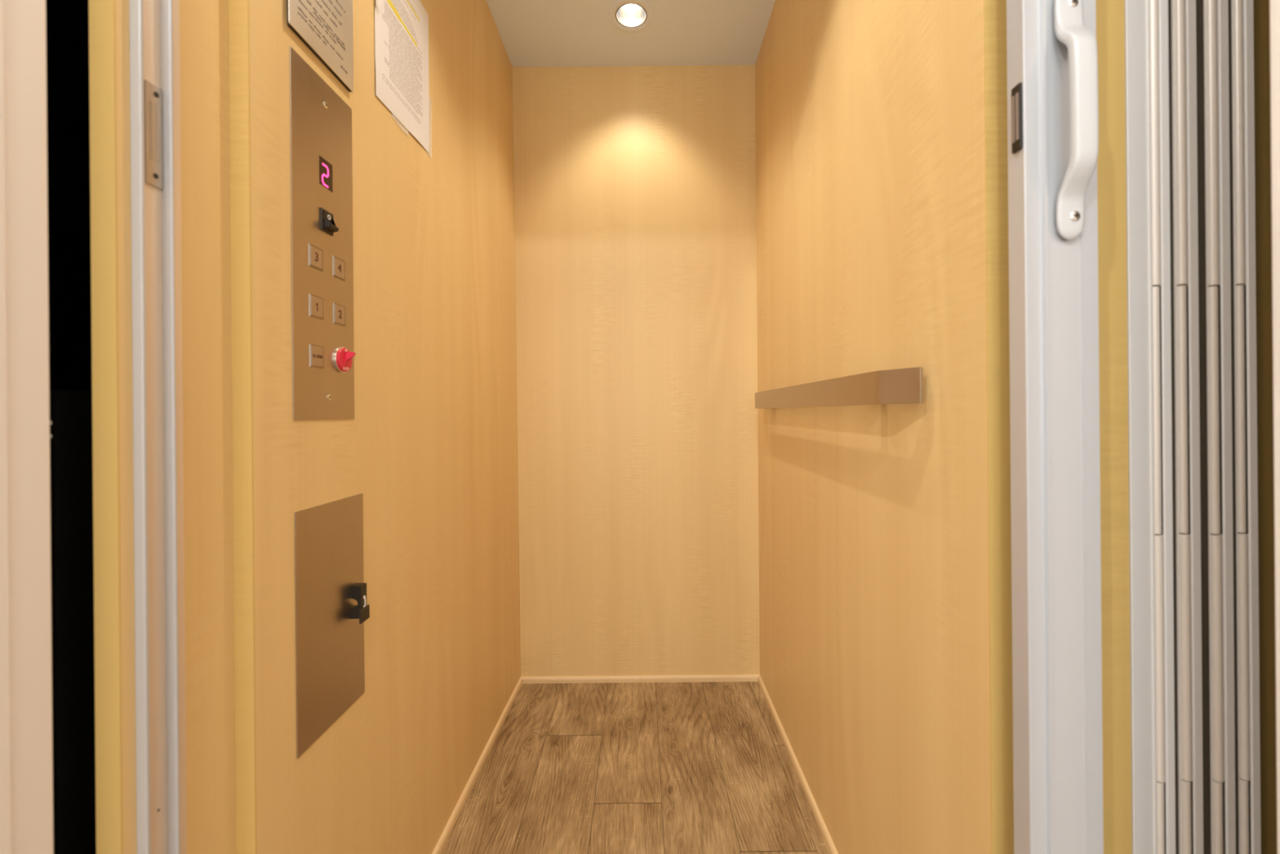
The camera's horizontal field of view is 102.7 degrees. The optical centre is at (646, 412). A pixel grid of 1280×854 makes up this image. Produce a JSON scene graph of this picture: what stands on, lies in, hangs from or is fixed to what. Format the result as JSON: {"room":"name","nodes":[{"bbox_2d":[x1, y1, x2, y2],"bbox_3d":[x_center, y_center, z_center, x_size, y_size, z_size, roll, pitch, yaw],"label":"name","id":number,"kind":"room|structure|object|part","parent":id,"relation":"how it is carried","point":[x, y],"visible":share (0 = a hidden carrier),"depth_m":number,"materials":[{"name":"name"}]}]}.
{"room":"elevator interior","nodes":[
{"label":"elevator interior","id":0,"kind":"room"},
{"bbox_2d":[45,0,92,391],"bbox_3d":[-0.793,-0.313,1.215,0.020,2.700,1.570,-1,0,0],"label":"wall","id":1,"kind":"structure","parent":0,"point":[68,95],"depth_m":0.69,"materials":[{"name":"black"}]},
{"bbox_2d":[115,0,520,853],"bbox_3d":[-0.473,-0.130,1.117,0.056,2.128,1.307,-1,0,0],"label":"wall","id":2,"kind":"structure","parent":0,"point":[429,445],"depth_m":0.83,"materials":[{"name":"brown wood"}]},
{"bbox_2d":[49,390,96,853],"bbox_3d":[-0.562,0.507,0.477,0.068,1.055,0.045,-1,0,0],"label":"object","id":3,"kind":"structure","parent":2,"relation":"in","point":[71,458],"depth_m":0.47,"materials":[{"name":"black"}]},
{"bbox_2d":[88,0,123,853],"bbox_3d":[-0.489,-0.130,0.462,0.022,2.128,0.002,-1,0,0],"label":"trim","id":4,"kind":"structure","parent":2,"relation":"attached to","point":[102,13],"depth_m":0.46,"materials":[{"name":"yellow wood"}]},
{"bbox_2d":[128,0,186,853],"bbox_3d":[-0.472,-0.091,0.496,0.012,2.050,0.041,-1,0,0],"label":"channel","id":5,"kind":"object","parent":2,"relation":"attached to","point":[154,24],"visible":1,"depth_m":0.50,"materials":[{"name":"silver metal"}]},
{"bbox_3d":[-0.477,-0.268,0.495,0.002,0.099,0.016,-1,0,0],"label":"strike plate","id":6,"kind":"part","parent":5,"relation":"part of","materials":[{"name":"metal"}]},
{"bbox_2d":[227,0,257,853],"bbox_3d":[-0.467,-0.130,0.590,0.023,2.128,0.002,-1,0,0],"label":"trim","id":7,"kind":"structure","parent":2,"relation":"attached to","point":[238,10],"depth_m":0.59,"materials":[{"name":"brown wood"}]},
{"bbox_2d":[287,0,353,93],"bbox_3d":[-0.457,-0.610,0.719,0.006,0.233,0.142,-1,0,0],"label":"notice","id":8,"kind":"object","parent":2,"relation":"attached to","point":[325,27],"visible":1,"depth_m":0.73,"materials":[{"name":"paper"}]},
{"bbox_2d":[289,46,355,420],"bbox_3d":[-0.447,-0.230,0.725,0.019,0.480,0.137,-1,0,0],"label":"control panel","id":9,"kind":"object","parent":2,"relation":"attached to","point":[323,353],"visible":1,"depth_m":0.71,"materials":[{"name":"metal"}]},
{"bbox_2d":[320,207,338,235],"bbox_3d":[-0.450,-0.271,0.727,0.013,0.031,0.028,-1,0,0],"label":"rocker switch","id":10,"kind":"object","parent":9,"relation":"attached to","point":[328,215],"depth_m":0.73,"materials":[{"name":"black plastic"}]},
{"bbox_2d":[294,493,369,758],"bbox_3d":[-0.441,0.287,0.736,0.021,0.317,0.156,-1,0,0],"label":"door","id":11,"kind":"structure","parent":2,"relation":"in","point":[332,610],"depth_m":0.72,"materials":[{"name":"metal"}]},
{"bbox_2d":[374,0,429,153],"bbox_3d":[-0.459,-0.683,0.974,0.004,0.310,0.228,-1,0,-1],"label":"paper notice","id":12,"kind":"object","parent":2,"relation":"attached to","point":[401,26],"visible":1,"depth_m":0.97,"materials":[{"name":"white paper"}]},
{"bbox_2d":[431,676,523,853],"bbox_3d":[-0.438,0.923,1.185,0.011,0.021,1.170,-1,0,1],"label":"baseboard","id":13,"kind":"structure","parent":2,"relation":"attached to","point":[448,828],"depth_m":1.29,"materials":[{"name":"brown wood"}]},
{"bbox_2d":[486,0,775,66],"bbox_3d":[0.038,-1.278,1.125,1.140,0.160,1.330,-1,0,0],"label":"ceiling","id":14,"kind":"structure","parent":0,"point":[532,33],"depth_m":1.62,"materials":[{"name":"grey paint"}]},
{"bbox_2d":[608,0,653,32],"bbox_3d":[-0.047,-1.228,1.545,0.136,0.064,0.136,-1,0,0],"label":"recessed light","id":15,"kind":"object","parent":14,"relation":"in","point":[626,15],"visible":1,"depth_m":1.57,"materials":[{"name":"white paint"}]},
{"bbox_2d":[440,681,830,853],"bbox_3d":[0.064,0.940,1.115,1.130,0.020,1.350,-1,0,0],"label":"floor","id":16,"kind":"structure","parent":0,"point":[695,767],"depth_m":1.29,"materials":[{"name":"brown wood"}]},
{"bbox_2d":[512,64,759,675],"bbox_3d":[-0.036,-0.134,1.782,0.930,2.128,0.025,-1,0,0],"label":"wall","id":17,"kind":"structure","parent":0,"point":[635,207],"depth_m":1.77,"materials":[{"name":"brown wood"}]},
{"bbox_2d":[520,674,759,683],"bbox_3d":[-0.022,0.920,1.766,0.826,0.021,0.008,-1,0,0],"label":"baseboard","id":18,"kind":"structure","parent":17,"relation":"attached to","point":[693,677],"depth_m":1.76,"materials":[{"name":"brown wood"}]},
{"bbox_2d":[755,0,991,853],"bbox_3d":[0.395,-0.138,1.175,0.028,2.128,1.190,-1,0,0],"label":"wall","id":19,"kind":"structure","parent":0,"point":[873,529],"depth_m":0.85,"materials":[{"name":"brown wood"}]},
{"bbox_2d":[757,674,838,853],"bbox_3d":[0.388,0.916,1.185,0.009,0.021,1.170,-1,0,0],"label":"baseboard","id":20,"kind":"structure","parent":19,"relation":"attached to","point":[832,849],"depth_m":1.28,"materials":[{"name":"brown wood"}]},
{"bbox_2d":[755,367,923,408],"bbox_3d":[0.362,-0.036,1.178,0.047,0.050,0.971,-1,0,0],"label":"handrail","id":21,"kind":"object","parent":19,"relation":"attached to","point":[904,385],"visible":1,"depth_m":0.83,"materials":[{"name":"metal"}]},
{"bbox_2d":[983,0,1132,853],"bbox_3d":[0.464,-0.138,0.580,0.158,2.128,0.002,-1,0,0],"label":"wall","id":22,"kind":"structure","parent":0,"point":[1109,14],"depth_m":0.58,"materials":[{"name":"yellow wood"}]},
{"bbox_2d":[1006,0,1261,853],"bbox_3d":[0.538,-0.121,0.574,0.313,2.068,0.162,-1,0,0],"label":"gate","id":23,"kind":"object","parent":22,"relation":"attached to","point":[1189,64],"visible":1,"depth_m":0.57,"materials":[{"name":"white metal"}]},
{"bbox_3d":[0.382,-0.303,0.528,0.003,0.067,0.012,-1,0,0],"label":"catch frame","id":24,"kind":"part","parent":23,"relation":"part of","materials":[{"name":"black plastic"}]},
{"bbox_3d":[0.423,-0.105,0.532,0.076,2.038,0.025,-1,0,0],"label":"lead post","id":25,"kind":"part","parent":23,"relation":"part of","materials":[{"name":"white metal"}]},
{"bbox_3d":[0.426,-0.304,0.506,0.027,0.259,0.027,-1,0,0],"label":"pull handle","id":26,"kind":"part","parent":23,"relation":"part of","materials":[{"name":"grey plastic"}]},
{"bbox_2d":[1253,0,1277,853],"bbox_3d":[0.708,-0.226,0.565,0.020,2.300,0.270,-1,0,0],"label":"wall","id":27,"kind":"structure","parent":0,"point":[1262,110],"depth_m":0.58,"materials":[{"name":"brown wood"}]},
{"bbox_3d":[-1.074,-0.360,0.334,0.859,2.600,0.188,-1,0,0],"label":"wall","id":28,"kind":"structure","parent":0,"visible":0},
{"bbox_2d":[0,0,53,853],"bbox_3d":[-0.572,-0.365,0.335,0.142,2.600,0.189,-1,0,0],"label":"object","id":29,"kind":"structure","parent":28,"relation":"attached to","point":[26,742],"depth_m":0.41,"materials":[{"name":"beige paint"}]},
{"bbox_3d":[1.077,-0.380,0.333,0.839,2.600,0.186,-1,0,0],"label":"wall","id":30,"kind":"structure","parent":0,"visible":0},
{"bbox_2d":[1269,0,1279,853],"bbox_3d":[0.586,-0.375,0.333,0.140,2.600,0.186,-1,0,0],"label":"trim","id":31,"kind":"structure","parent":30,"relation":"attached to","point":[1274,5],"depth_m":0.42,"materials":[{"name":"beige paint"}]}
]}

